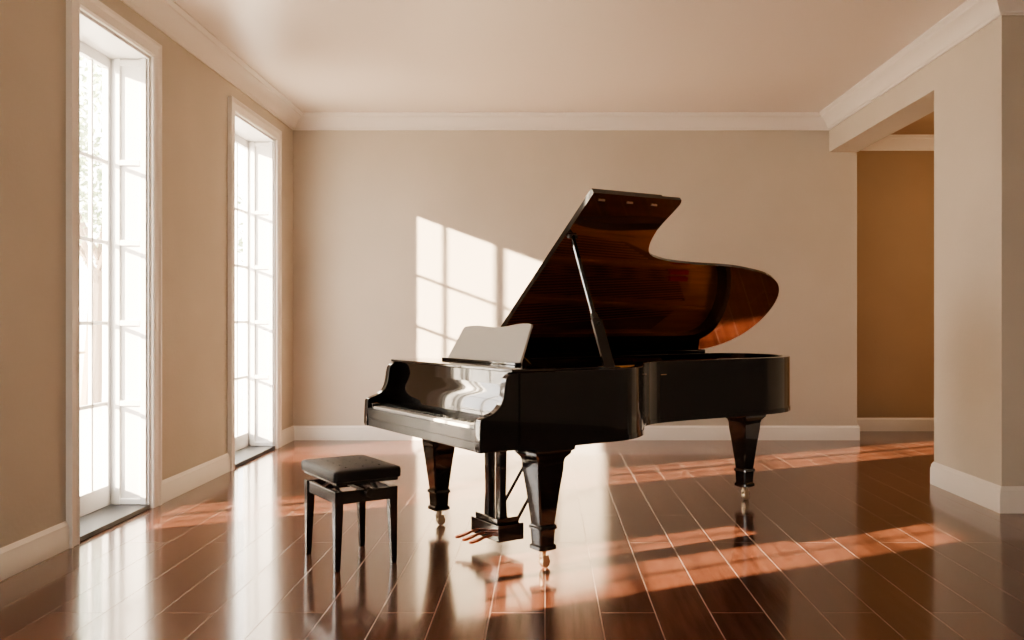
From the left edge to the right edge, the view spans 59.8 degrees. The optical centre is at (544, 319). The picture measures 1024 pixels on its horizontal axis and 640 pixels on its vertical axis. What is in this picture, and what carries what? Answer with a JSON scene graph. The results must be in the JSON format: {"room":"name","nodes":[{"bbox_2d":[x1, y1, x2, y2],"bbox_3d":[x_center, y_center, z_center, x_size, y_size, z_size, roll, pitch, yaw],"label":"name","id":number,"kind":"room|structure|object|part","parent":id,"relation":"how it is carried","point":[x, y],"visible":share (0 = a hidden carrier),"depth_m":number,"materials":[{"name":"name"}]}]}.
{"room":"music room","nodes":[
{"label":"music room","id":0,"kind":"room"},
{"bbox_2d":[0,0,292,547],"bbox_3d":[-2.775,-0.440,3.135,0.300,3.380,12.670,0,0,0],"label":"wall","id":1,"kind":"structure","parent":0,"point":[32,32],"depth_m":4.82,"materials":[{"name":"beige paint"}]},
{"bbox_2d":[0,521,68,580],"bbox_3d":[-2.614,1.175,0.935,0.022,0.150,7.870,0,0,0],"label":"board","id":2,"kind":"object","parent":1,"relation":"attached to","point":[18,556],"visible":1,"depth_m":4.53,"materials":[{"name":"white"}]},
{"bbox_2d":[80,41,110,516],"bbox_3d":[-2.895,-0.255,5.671,0.040,2.950,0.448,0,0,0],"label":"leaf","id":3,"kind":"object","parent":1,"relation":"attached to","point":[92,500],"visible":0.62,"depth_m":5.86,"materials":[{"name":"white wood"}]},
{"bbox_2d":[66,0,161,547],"bbox_3d":[-2.757,-0.302,5.447,0.336,3.105,1.145,0,0,0],"label":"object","id":4,"kind":"structure","parent":1,"relation":"attached to","point":[95,9],"depth_m":5.90,"materials":[{"name":"white wood"}]},
{"bbox_2d":[80,504,149,541],"bbox_3d":[-2.770,1.234,5.447,0.310,0.029,0.895,0,0,0],"label":"sill","id":5,"kind":"structure","parent":1,"relation":"attached to","point":[95,522],"depth_m":5.53,"materials":[{"name":"stone"}]},
{"bbox_2d":[114,58,146,504],"bbox_3d":[-2.744,-0.255,5.447,0.213,2.950,0.895,0,0,0],"label":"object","id":6,"kind":"object","parent":1,"relation":"attached to","point":[118,62],"visible":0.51,"depth_m":5.88,"materials":[{"name":"white"}]},
{"bbox_2d":[162,453,229,503],"bbox_3d":[-2.614,1.175,6.689,0.022,0.150,1.329,0,0,0],"label":"board","id":7,"kind":"object","parent":1,"relation":"attached to","point":[174,486],"visible":1,"depth_m":6.61,"materials":[{"name":"white"}]},
{"bbox_2d":[235,134,247,450],"bbox_3d":[-2.895,-0.255,8.344,0.040,2.950,0.573,0,0,0],"label":"leaf","id":8,"kind":"object","parent":1,"relation":"attached to","point":[241,440],"visible":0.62,"depth_m":8.54,"materials":[{"name":"white wood"}]},
{"bbox_2d":[228,96,281,470],"bbox_3d":[-2.757,-0.302,8.057,0.336,3.105,1.396,0,0,0],"label":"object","id":9,"kind":"structure","parent":1,"relation":"attached to","point":[244,129],"depth_m":8.63,"materials":[{"name":"white wood"}]},
{"bbox_2d":[235,446,274,467],"bbox_3d":[-2.770,1.234,8.057,0.310,0.029,1.146,0,0,0],"label":"sill","id":10,"kind":"structure","parent":1,"relation":"attached to","point":[248,453],"depth_m":8.20,"materials":[{"name":"stone"}]},
{"bbox_2d":[251,141,272,445],"bbox_3d":[-2.744,-0.255,8.057,0.213,2.950,1.146,0,0,0],"label":"panels","id":11,"kind":"object","parent":1,"relation":"attached to","point":[253,144],"visible":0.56,"depth_m":8.61,"materials":[{"name":"white wood"}]},
{"bbox_2d":[282,426,293,445],"bbox_3d":[-2.614,1.175,9.015,0.022,0.150,0.510,0,0,0],"label":"board","id":12,"kind":"object","parent":1,"relation":"attached to","point":[288,433],"visible":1,"depth_m":9.03,"materials":[{"name":"white wood"}]},
{"bbox_2d":[0,431,1023,639],"bbox_3d":[1.637,1.310,3.550,9.125,0.120,13.500,0,0,0],"label":"floor","id":13,"kind":"structure","parent":0,"point":[654,539],"depth_m":4.68,"materials":[{"name":"brown wood"}]},
{"bbox_2d":[301,454,400,572],"bbox_3d":[-1.023,0.996,4.670,0.362,0.509,0.536,0,0,-34],"label":"piano bench","id":14,"kind":"object","parent":13,"relation":"on","point":[366,474],"visible":1,"depth_m":4.56,"materials":[{"name":"black wood"}]},
{"bbox_3d":[-1.258,1.051,4.757,0.044,0.398,0.044,0,0,-34],"label":"leg","id":15,"kind":"part","parent":14,"relation":"part of","materials":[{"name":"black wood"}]},
{"bbox_3d":[-1.029,1.051,4.419,0.044,0.398,0.044,0,0,-34],"label":"leg","id":16,"kind":"part","parent":14,"relation":"part of","materials":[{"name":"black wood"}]},
{"bbox_2d":[301,454,400,482],"bbox_3d":[-1.023,0.773,4.670,0.362,0.062,0.500,0,0,-34],"label":"seat cushion","id":17,"kind":"object","parent":14,"relation":"on","point":[360,468],"depth_m":4.53,"materials":[{"name":"black leather"}]},
{"bbox_3d":[-1.023,0.811,4.670,0.330,0.017,0.470,0,0,-34],"label":"seat","id":18,"kind":"part","parent":14,"relation":"part of","materials":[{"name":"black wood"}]},
{"bbox_3d":[-1.017,1.051,4.921,0.044,0.398,0.044,0,0,-34],"label":"leg","id":19,"kind":"part","parent":14,"relation":"part of","materials":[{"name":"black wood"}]},
{"bbox_3d":[-0.788,1.051,4.583,0.044,0.398,0.044,0,0,-34],"label":"leg","id":20,"kind":"part","parent":14,"relation":"part of","materials":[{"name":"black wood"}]},
{"bbox_2d":[364,188,790,567],"bbox_3d":[0.588,0.264,5.596,3.138,1.972,1.449,0,0,-34],"label":"grand piano","id":21,"kind":"object","parent":13,"relation":"on","point":[607,341],"visible":1,"depth_m":5.29,"materials":[{"name":"black paint"}]},
{"bbox_3d":[-0.646,0.888,5.421,0.240,0.547,0.240,0,0,-34],"label":"leg","id":22,"kind":"part","parent":21,"relation":"part of","materials":[{"name":"black paint"}]},
{"bbox_2d":[391,358,555,372],"bbox_3d":[-0.436,0.242,4.851,0.255,0.016,1.368,0,0,-34],"label":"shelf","id":23,"kind":"object","parent":21,"relation":"attached to","point":[468,365],"depth_m":4.73,"materials":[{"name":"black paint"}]},
{"bbox_3d":[-0.011,0.888,4.487,0.240,0.547,0.240,0,0,-34],"label":"leg","id":24,"kind":"part","parent":21,"relation":"part of","materials":[{"name":"black paint"}]},
{"bbox_3d":[0.364,0.260,6.248,2.000,0.071,0.101,0,0,-34],"label":"hinge rail","id":25,"kind":"part","parent":21,"relation":"part of","materials":[{"name":"black paint"}]},
{"bbox_3d":[0.877,-0.242,5.944,2.268,0.944,1.174,0,0,-34],"label":"lid","id":26,"kind":"part","parent":21,"relation":"part of","materials":[{"name":"black paint"}]},
{"bbox_3d":[0.649,0.611,5.589,2.818,0.026,1.370,0,0,-34],"label":"rim moulding","id":27,"kind":"part","parent":21,"relation":"part of","materials":[{"name":"black paint"}]},
{"bbox_3d":[1.386,0.888,6.186,0.240,0.547,0.240,0,0,-34],"label":"leg","id":28,"kind":"part","parent":21,"relation":"part of","materials":[{"name":"black paint"}]},
{"bbox_2d":[174,0,966,111],"bbox_3d":[1.637,-2.190,3.550,9.125,0.120,13.500,0,0,0],"label":"ceiling","id":29,"kind":"structure","parent":0,"point":[321,55],"depth_m":7.04,"materials":[{"name":"beige paint"}]},
{"bbox_2d":[293,130,856,425],"bbox_3d":[0.312,-0.440,9.370,5.875,3.380,0.200,0,0,0],"label":"wall","id":30,"kind":"structure","parent":0,"point":[404,241],"depth_m":9.27,"materials":[{"name":"beige paint"}]},
{"bbox_2d":[294,426,859,439],"bbox_3d":[0.324,1.175,9.259,5.897,0.150,0.022,0,0,0],"label":"baseboard","id":31,"kind":"structure","parent":30,"relation":"attached to","point":[300,432],"depth_m":9.25,"materials":[{"name":"white wood"}]},
{"bbox_2d":[857,151,933,417],"bbox_3d":[4.475,-0.440,8.085,2.850,3.380,4.230,0,0,0],"label":"wall","id":32,"kind":"structure","parent":0,"point":[895,189],"depth_m":10.02,"materials":[{"name":"paint"}]},
{"bbox_2d":[857,418,933,430],"bbox_3d":[4.475,1.175,10.009,2.450,0.150,0.022,0,0,0],"label":"baseboard","id":33,"kind":"structure","parent":32,"relation":"attached to","point":[865,424],"depth_m":10.00,"materials":[{"name":"white wood"}]},
{"bbox_2d":[861,135,933,150],"bbox_3d":[4.475,-1.982,7.995,2.450,0.155,4.050,0,0,0],"label":"trim","id":34,"kind":"structure","parent":32,"relation":"attached to","point":[891,142],"depth_m":9.97,"materials":[{"name":"white"}]},
{"bbox_2d":[891,111,933,134],"bbox_3d":[4.475,-2.095,7.995,2.450,0.070,4.050,0,0,0],"label":"ceiling","id":35,"kind":"structure","parent":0,"point":[925,125],"depth_m":9.57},
{"bbox_2d":[829,15,1023,485],"bbox_3d":[4.480,-0.440,7.520,3.040,3.380,3.500,0,0,0],"label":"wall","id":36,"kind":"structure","parent":0,"point":[974,90],"depth_m":6.09,"materials":[{"name":"beige paint"}]},
{"bbox_2d":[120,0,1023,129],"bbox_3d":[1.688,-2.053,3.135,8.625,0.155,12.270,0,0,0],"label":"trim","id":37,"kind":"structure","parent":36,"relation":"attached to","point":[971,16],"depth_m":8.66,"materials":[{"name":"white"}]},
{"bbox_2d":[930,462,1023,513],"bbox_3d":[4.469,1.164,6.270,3.062,0.172,1.044,0,0,0],"label":"baseboard","id":38,"kind":"structure","parent":36,"relation":"attached to","point":[997,498],"depth_m":6.02,"materials":[{"name":"white"}]},
{"label":"outside","id":39,"kind":"structure","parent":0,"visible":0},
{"bbox_2d":[80,341,242,493],"bbox_3d":[0.000,1.470,0.000,120.000,0.160,120.000,0,0,0],"label":"ground","id":40,"kind":"structure","parent":39,"point":[97,412],"depth_m":11.00,"materials":[{"name":"stone"}]},
{"bbox_2d":[80,55,242,405],"bbox_3d":[-7.234,-2.236,14.473,5.814,7.268,5.394,0,0,0],"label":"tree","id":41,"kind":"object","parent":40,"relation":"on","point":[97,249],"visible":0.09,"depth_m":14.43,"materials":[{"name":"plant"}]}
]}

